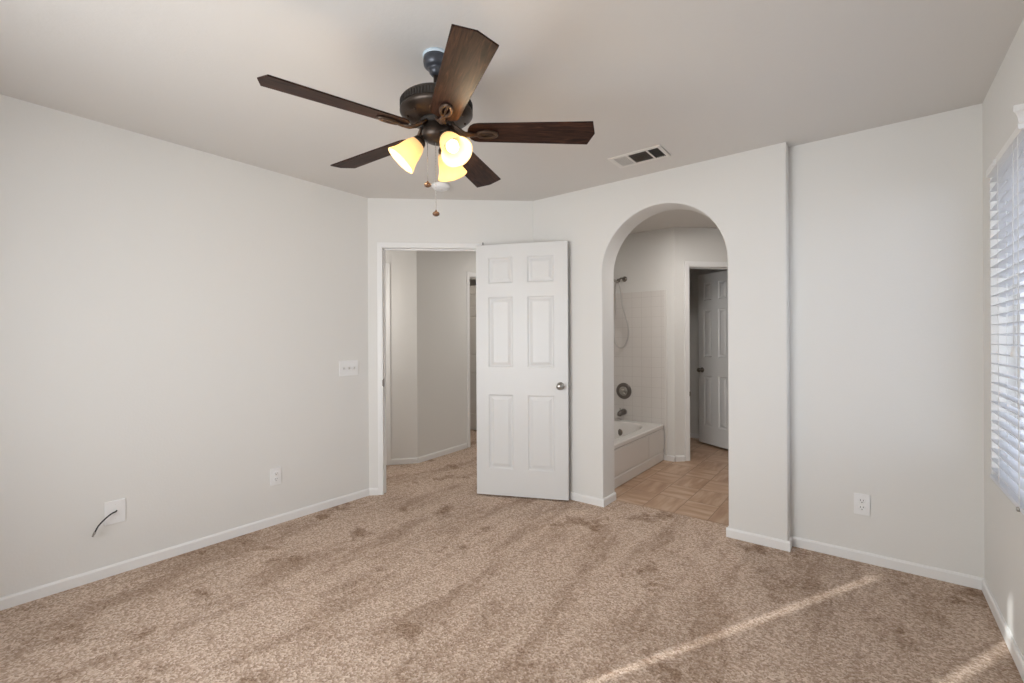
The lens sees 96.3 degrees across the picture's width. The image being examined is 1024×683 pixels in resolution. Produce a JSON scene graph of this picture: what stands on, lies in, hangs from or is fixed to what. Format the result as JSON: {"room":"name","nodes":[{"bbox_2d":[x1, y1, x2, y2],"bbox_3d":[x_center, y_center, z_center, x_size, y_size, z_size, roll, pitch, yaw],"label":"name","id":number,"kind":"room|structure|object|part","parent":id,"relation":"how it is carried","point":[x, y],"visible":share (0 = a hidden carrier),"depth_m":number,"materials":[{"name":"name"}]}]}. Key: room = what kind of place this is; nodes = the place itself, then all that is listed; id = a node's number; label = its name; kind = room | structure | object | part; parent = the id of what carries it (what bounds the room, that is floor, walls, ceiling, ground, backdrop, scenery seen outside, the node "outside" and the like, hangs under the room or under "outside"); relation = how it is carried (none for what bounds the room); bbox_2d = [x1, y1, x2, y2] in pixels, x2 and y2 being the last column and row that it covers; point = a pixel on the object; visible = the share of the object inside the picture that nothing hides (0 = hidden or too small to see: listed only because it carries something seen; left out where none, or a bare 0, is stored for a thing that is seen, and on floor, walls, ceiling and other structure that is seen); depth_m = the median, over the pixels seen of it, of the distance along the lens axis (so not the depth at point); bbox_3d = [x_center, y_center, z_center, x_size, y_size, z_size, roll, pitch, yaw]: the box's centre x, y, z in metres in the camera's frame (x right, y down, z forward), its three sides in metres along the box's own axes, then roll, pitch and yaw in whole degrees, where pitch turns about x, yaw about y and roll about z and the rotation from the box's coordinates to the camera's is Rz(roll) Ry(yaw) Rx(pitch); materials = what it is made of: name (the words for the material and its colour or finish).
{"room":"empty bedroom","nodes":[
{"label":"empty bedroom","id":0,"kind":"room"},
{"bbox_2d":[0,94,368,597],"bbox_3d":[-2.169,0.042,2.590,0.120,2.490,3.069,0,0,38],"label":"wall","id":1,"kind":"structure","parent":0,"point":[177,322],"depth_m":2.64,"materials":[{"name":"white paint"}]},
{"bbox_2d":[91,498,125,536],"bbox_3d":[-2.167,0.942,2.458,0.043,0.155,0.154,0,0,13],"label":"cable wall plate","id":2,"kind":"object","parent":1,"relation":"attached to","point":[114,511],"visible":1,"depth_m":2.49,"materials":[{"name":"white plastic"}]},
{"bbox_3d":[-2.159,0.927,2.494,0.008,0.124,0.088,0,0,38],"label":"plate","id":3,"kind":"part","parent":2,"relation":"part of","materials":[{"name":"white plastic"}]},
{"bbox_2d":[0,488,368,610],"bbox_3d":[-2.075,1.240,2.597,0.012,0.063,2.949,0,0,38],"label":"baseboard","id":4,"kind":"structure","parent":1,"relation":"attached to","point":[35,593],"depth_m":2.65,"materials":[{"name":"white paint"}]},
{"bbox_2d":[270,467,280,485],"bbox_3d":[-1.633,0.932,3.169,0.009,0.118,0.074,0,0,38],"label":"power outlet","id":5,"kind":"object","parent":1,"relation":"attached to","point":[275,473],"visible":1,"depth_m":3.16,"materials":[{"name":"white plastic"}]},
{"bbox_2d":[339,360,357,375],"bbox_3d":[-1.283,0.210,3.615,0.020,0.118,0.166,0,0,38],"label":"light switch","id":6,"kind":"object","parent":1,"relation":"attached to","point":[346,368],"visible":1,"depth_m":3.61,"materials":[{"name":"white plastic"}]},
{"bbox_2d":[385,251,417,458],"bbox_3d":[-1.777,0.039,4.630,1.600,2.490,0.100,0,0,-12],"label":"wall","id":7,"kind":"structure","parent":0,"point":[403,264],"depth_m":4.72,"materials":[{"name":"white paint"}]},
{"bbox_2d":[385,263,390,464],"bbox_3d":[-1.682,0.232,4.593,0.900,2.063,0.014,0,0,-12],"label":"trim","id":8,"kind":"structure","parent":7,"relation":"attached to","point":[387,265],"depth_m":4.68,"materials":[{"name":"white paint"}]},
{"bbox_2d":[391,457,417,464],"bbox_3d":[-1.108,1.234,4.720,0.266,0.063,0.012,0,0,-12],"label":"baseboard","id":9,"kind":"structure","parent":7,"relation":"attached to","point":[400,460],"depth_m":4.71,"materials":[{"name":"white paint"}]},
{"bbox_2d":[417,251,475,456],"bbox_3d":[-0.088,0.031,6.201,0.102,2.490,3.402,0,0,33],"label":"wall","id":10,"kind":"structure","parent":0,"point":[441,275],"depth_m":5.07,"materials":[{"name":"white paint"}]},
{"bbox_2d":[418,443,466,462],"bbox_3d":[-0.755,1.233,5.084,0.012,0.063,0.798,0,0,33],"label":"baseboard","id":11,"kind":"structure","parent":10,"relation":"attached to","point":[462,446],"depth_m":5.04,"materials":[{"name":"white paint"}]},
{"bbox_2d":[467,272,475,447],"bbox_3d":[-0.322,0.211,5.848,0.122,2.091,0.926,0,0,33],"label":"trim","id":12,"kind":"structure","parent":10,"relation":"attached to","point":[470,275],"depth_m":5.44,"materials":[{"name":"white paint"}]},
{"bbox_2d":[470,285,476,429],"bbox_3d":[-0.405,0.226,6.380,0.777,2.030,0.175,0,0,38],"label":"door","id":13,"kind":"structure","parent":10,"relation":"in","point":[473,390],"depth_m":6.47,"materials":[{"name":"white paint"}]},
{"bbox_2d":[368,198,532,487],"bbox_3d":[-0.503,0.033,3.874,1.566,2.490,0.115,0,0,-4],"label":"wall","id":14,"kind":"structure","parent":0,"point":[487,222],"depth_m":3.80,"materials":[{"name":"white paint"}]},
{"bbox_2d":[369,488,377,495],"bbox_3d":[-1.134,1.235,3.762,0.071,0.063,0.012,0,0,-4],"label":"baseboard","id":15,"kind":"structure","parent":14,"relation":"attached to","point":[372,491],"depth_m":3.76,"materials":[{"name":"white paint"}]},
{"bbox_2d":[377,242,481,494],"bbox_3d":[-0.679,0.220,3.858,0.864,2.078,0.131,0,0,-4],"label":"trim","id":16,"kind":"structure","parent":14,"relation":"attached to","point":[382,247],"depth_m":3.78,"materials":[{"name":"white paint"}]},
{"bbox_2d":[476,241,568,499],"bbox_3d":[0.074,0.215,3.659,0.761,2.057,0.175,0,0,9],"label":"door","id":17,"kind":"structure","parent":14,"relation":"in","point":[522,384],"depth_m":3.67,"materials":[{"name":"white paint"}]},
{"bbox_3d":[0.372,0.349,3.561,0.062,0.062,0.070,0,0,13],"label":"knob","id":18,"kind":"part","parent":17,"relation":"part of","materials":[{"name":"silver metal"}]},
{"bbox_2d":[470,279,475,285],"bbox_3d":[-1.643,0.038,6.279,0.100,2.490,4.700,0,0,38],"label":"wall","id":19,"kind":"structure","parent":0,"point":[472,282],"depth_m":7.49,"materials":[{"name":"white paint"}]},
{"bbox_2d":[0,429,1023,682],"bbox_3d":[-0.038,1.296,3.695,5.797,0.080,7.420,0,0,38],"label":"floor","id":20,"kind":"structure","parent":0,"point":[431,578],"depth_m":2.18,"materials":[{"name":"carpet"}]},
{"bbox_2d":[614,419,663,488],"bbox_3d":[0.878,1.062,4.496,0.740,0.376,1.416,0,0,38],"label":"bathtub","id":21,"kind":"object","parent":20,"relation":"on","point":[638,446],"visible":0.46,"depth_m":4.38,"materials":[{"name":"white ceramic"}]},
{"bbox_3d":[1.178,1.034,4.283,0.004,0.213,1.348,0,0,38],"label":"apron panel","id":22,"kind":"part","parent":21,"relation":"part of","materials":[{"name":"white ceramic"}]},
{"bbox_2d":[0,0,1023,233],"bbox_3d":[-0.050,-1.234,3.694,5.797,0.100,7.420,0,0,38],"label":"ceiling","id":23,"kind":"structure","parent":0,"point":[697,80],"depth_m":2.01,"materials":[{"name":"paint"}]},
{"bbox_2d":[257,24,594,216],"bbox_3d":[-0.349,-0.849,1.915,1.225,0.666,1.252,0,0,38],"label":"ceiling fan","id":24,"kind":"object","parent":23,"relation":"hanging from","point":[440,108],"visible":1,"depth_m":1.83,"materials":[{"name":"brown wood"}]},
{"bbox_3d":[-0.623,-0.862,1.659,0.530,0.006,0.142,0,13,-37],"label":"blade","id":25,"kind":"part","parent":24,"relation":"part of","materials":[{"name":"brown wood"}]},
{"bbox_3d":[-0.632,-0.863,2.119,0.530,0.006,0.142,0,12,35],"label":"blade","id":26,"kind":"part","parent":24,"relation":"part of","materials":[{"name":"brown wood"}]},
{"bbox_3d":[-0.418,-0.776,1.874,0.132,0.108,0.132,42,-8,-8],"label":"lamp shade","id":27,"kind":"part","parent":24,"relation":"part of","materials":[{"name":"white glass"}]},
{"bbox_3d":[-0.376,-0.823,1.883,0.068,0.065,0.058,0,0,-11],"label":"lamp arm","id":28,"kind":"part","parent":24,"relation":"part of","materials":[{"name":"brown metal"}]},
{"bbox_3d":[-0.349,-0.758,1.892,0.004,0.192,0.004,0,0,-30],"label":"pull chain","id":29,"kind":"part","parent":24,"relation":"part of","materials":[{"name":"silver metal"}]},
{"bbox_3d":[-0.275,-0.777,2.000,0.132,0.108,0.132,0,42,19],"label":"lamp shade","id":30,"kind":"part","parent":24,"relation":"part of","materials":[{"name":"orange glass"}]},
{"bbox_3d":[-0.241,-0.780,1.815,0.052,0.074,0.052,0,-42,-41],"label":"bulb","id":31,"kind":"part","parent":24,"relation":"part of","materials":[{"name":"beige glass"}]},
{"bbox_3d":[-0.238,-0.777,1.813,0.132,0.108,0.132,0,-42,-41],"label":"lamp shade","id":32,"kind":"part","parent":24,"relation":"part of","materials":[{"name":"orange glass"}]},
{"bbox_3d":[-0.183,-0.864,1.526,0.142,0.006,0.530,13,-4,-19],"label":"blade","id":33,"kind":"part","parent":24,"relation":"part of","materials":[{"name":"brown wood"}]},
{"bbox_3d":[-0.198,-0.865,2.270,0.142,0.006,0.530,-13,-4,16],"label":"blade","id":34,"kind":"part","parent":24,"relation":"part of","materials":[{"name":"brown wood"}]},
{"bbox_3d":[0.080,-0.866,1.903,0.530,0.006,0.142,0,-12,-1],"label":"blade","id":35,"kind":"part","parent":24,"relation":"part of","materials":[{"name":"brown wood"}]},
{"bbox_2d":[432,182,449,191],"bbox_3d":[-0.536,-1.162,3.460,0.136,0.039,0.136,0,0,38],"label":"smoke detector","id":36,"kind":"object","parent":23,"relation":"attached to","point":[438,186],"visible":1,"depth_m":3.42,"materials":[{"name":"white plastic"}]},
{"bbox_2d":[608,145,670,167],"bbox_3d":[0.816,-1.183,2.948,0.347,0.008,0.200,0,0,38],"label":"ceiling vent","id":37,"kind":"object","parent":23,"relation":"in","point":[655,152],"visible":1,"depth_m":2.94,"materials":[{"name":"white metal"}]},
{"bbox_2d":[614,227,674,455],"bbox_3d":[1.387,0.024,5.079,0.858,2.490,0.110,0,0,38],"label":"wall","id":38,"kind":"structure","parent":0,"point":[646,258],"depth_m":4.89,"materials":[{"name":"white paint"}]},
{"bbox_2d":[614,276,628,347],"bbox_3d":[1.126,-0.340,5.056,0.315,0.836,0.142,0,0,-2],"label":"shower","id":39,"kind":"object","parent":38,"relation":"attached to","point":[624,279],"visible":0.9,"depth_m":5.04,"materials":[{"name":"silver metal"}]},
{"bbox_2d":[617,408,626,415],"bbox_3d":[1.204,0.775,5.050,0.064,0.092,0.147,0,0,38],"label":"tub spout","id":40,"kind":"object","parent":38,"relation":"attached to","point":[620,412],"visible":1,"depth_m":5.02,"materials":[{"name":"silver metal"}]},
{"bbox_2d":[616,383,630,398],"bbox_3d":[1.229,0.550,5.083,0.180,0.180,0.060,0,0,38],"label":"shower valve","id":41,"kind":"object","parent":38,"relation":"attached to","point":[623,390],"visible":1,"depth_m":5.08,"materials":[{"name":"silver metal"}]},
{"bbox_3d":[1.225,0.550,5.078,0.100,0.100,0.047,0,0,38],"label":"lever handle","id":42,"kind":"part","parent":41,"relation":"part of","materials":[{"name":"clear plastic"}]},
{"bbox_2d":[614,289,666,454],"bbox_3d":[1.320,0.352,5.054,0.780,1.795,0.012,0,0,38],"label":"tile wall","id":43,"kind":"structure","parent":38,"relation":"attached to","point":[641,364],"depth_m":4.97,"materials":[{"name":"white tile"}]},
{"bbox_2d":[664,454,674,461],"bbox_3d":[1.648,1.222,4.798,0.108,0.063,0.012,0,0,42],"label":"baseboard","id":44,"kind":"structure","parent":38,"relation":"attached to","point":[666,457],"depth_m":4.79,"materials":[{"name":"white paint"}]},
{"bbox_2d":[533,142,789,540],"bbox_3d":[0.967,0.027,3.388,1.868,2.490,0.205,0,0,38],"label":"wall","id":45,"kind":"structure","parent":0,"point":[745,194],"depth_m":2.93,"materials":[{"name":"white paint"}]},
{"bbox_2d":[569,491,604,506],"bbox_3d":[0.441,1.228,3.664,0.649,0.063,0.012,0,0,38],"label":"baseboard","id":46,"kind":"structure","parent":45,"relation":"attached to","point":[587,499],"depth_m":3.54,"materials":[{"name":"white paint"}]},
{"bbox_2d":[604,492,615,505],"bbox_3d":[0.759,1.226,3.554,0.012,0.063,0.205,0,0,38],"label":"baseboard","id":47,"kind":"object","parent":45,"relation":"attached to","point":[609,499],"visible":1,"depth_m":3.55,"materials":[{"name":"white paint"}]},
{"bbox_2d":[726,527,789,551],"bbox_3d":[1.513,1.223,2.831,0.353,0.063,0.012,0,0,38],"label":"baseboard","id":48,"kind":"structure","parent":45,"relation":"attached to","point":[754,538],"depth_m":2.82,"materials":[{"name":"white paint"}]},
{"bbox_2d":[788,535,791,550],"bbox_3d":[1.682,1.222,2.770,0.012,0.063,0.100,0,0,38],"label":"baseboard","id":49,"kind":"structure","parent":45,"relation":"attached to","point":[790,537],"depth_m":2.77,"materials":[{"name":"white paint"}]},
{"bbox_2d":[674,227,727,455],"bbox_3d":[2.555,0.019,4.941,1.750,2.490,0.115,0,0,-7],"label":"wall","id":50,"kind":"structure","parent":0,"point":[690,244],"depth_m":4.79,"materials":[{"name":"white paint"}]},
{"bbox_2d":[675,455,684,461],"bbox_3d":[1.750,1.221,4.776,0.100,0.063,0.012,0,0,-7],"label":"baseboard","id":51,"kind":"structure","parent":50,"relation":"attached to","point":[681,458],"depth_m":4.77,"materials":[{"name":"white paint"}]},
{"bbox_2d":[684,261,727,460],"bbox_3d":[2.192,0.202,4.896,0.796,2.086,0.137,0,0,-7],"label":"trim","id":52,"kind":"structure","parent":50,"relation":"attached to","point":[688,265],"depth_m":4.78,"materials":[{"name":"white paint"}]},
{"bbox_2d":[697,270,727,448],"bbox_3d":[2.434,0.207,5.347,0.175,2.030,0.636,0,0,-26],"label":"door","id":53,"kind":"structure","parent":50,"relation":"in","point":[712,287],"depth_m":5.39,"materials":[{"name":"white paint"}]},
{"bbox_2d":[689,269,726,433],"bbox_3d":[3.054,0.016,5.441,3.047,2.490,0.100,0,0,38],"label":"wall","id":54,"kind":"structure","parent":0,"point":[693,273],"depth_m":5.92,"materials":[{"name":"white paint"}]},
{"bbox_2d":[690,433,698,438],"bbox_3d":[2.454,1.217,5.841,1.300,0.063,0.012,0,0,38],"label":"baseboard","id":55,"kind":"structure","parent":54,"relation":"attached to","point":[692,435],"depth_m":5.91,"materials":[{"name":"white paint"}]},
{"bbox_2d":[789,103,984,577],"bbox_3d":[2.121,0.021,2.554,0.978,2.490,0.105,0,0,38],"label":"wall","id":56,"kind":"structure","parent":0,"point":[886,334],"depth_m":2.52,"materials":[{"name":"white paint"}]},
{"bbox_2d":[854,493,869,515],"bbox_3d":[1.981,0.921,2.595,0.074,0.118,0.009,0,0,38],"label":"power outlet","id":57,"kind":"object","parent":56,"relation":"attached to","point":[861,501],"visible":1,"depth_m":2.59,"materials":[{"name":"white plastic"}]},
{"bbox_2d":[858,505,865,510],"bbox_3d":[1.979,0.941,2.592,0.035,0.030,0.003,0,0,38],"label":"socket","id":58,"kind":"object","parent":57,"relation":"attached to","point":[860,507],"depth_m":2.59,"materials":[{"name":"grey plastic"}]},
{"bbox_2d":[858,498,865,503],"bbox_3d":[1.979,0.902,2.592,0.035,0.030,0.003,0,0,38],"label":"socket","id":59,"kind":"object","parent":57,"relation":"attached to","point":[860,500],"depth_m":2.59,"materials":[{"name":"grey plastic"}]},
{"bbox_2d":[792,536,984,589],"bbox_3d":[2.040,1.220,2.548,0.826,0.063,0.012,0,0,38],"label":"baseboard","id":60,"kind":"structure","parent":56,"relation":"attached to","point":[953,577],"depth_m":2.51,"materials":[{"name":"white paint"}]},
{"bbox_2d":[982,18,1023,657],"bbox_3d":[1.167,0.026,0.642,0.140,2.490,4.086,0,0,38],"label":"wall","id":61,"kind":"structure","parent":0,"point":[1003,525],"depth_m":2.12,"materials":[{"name":"white paint"}]},
{"bbox_2d":[982,579,1023,681],"bbox_3d":[1.145,1.225,0.732,0.012,0.063,3.954,0,0,38],"label":"baseboard","id":62,"kind":"structure","parent":61,"relation":"attached to","point":[1006,633],"depth_m":1.91,"materials":[{"name":"white paint"}]},
{"bbox_2d":[986,103,1023,514],"bbox_3d":[1.707,-0.089,1.456,0.104,1.468,1.786,0,0,38],"label":"window blind","id":63,"kind":"object","parent":61,"relation":"attached to","point":[1007,169],"visible":1,"depth_m":1.91,"materials":[{"name":"white paint"}]},
{"bbox_3d":[1.725,0.633,1.443,0.052,0.018,1.764,0,0,38],"label":"rail","id":64,"kind":"part","parent":63,"relation":"part of","materials":[{"name":"white plastic"}]},
{"bbox_3d":[1.925,-0.348,1.760,0.021,0.819,0.021,0,0,38],"label":"pull cord","id":65,"kind":"part","parent":63,"relation":"part of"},
{"bbox_2d":[1017,259,1023,452],"bbox_3d":[1.795,-0.078,1.386,0.050,1.463,1.792,0,0,38],"label":"window","id":66,"kind":"structure","parent":61,"relation":"attached to","point":[1021,306],"depth_m":2.07,"materials":[{"name":"white glass"}]}
]}

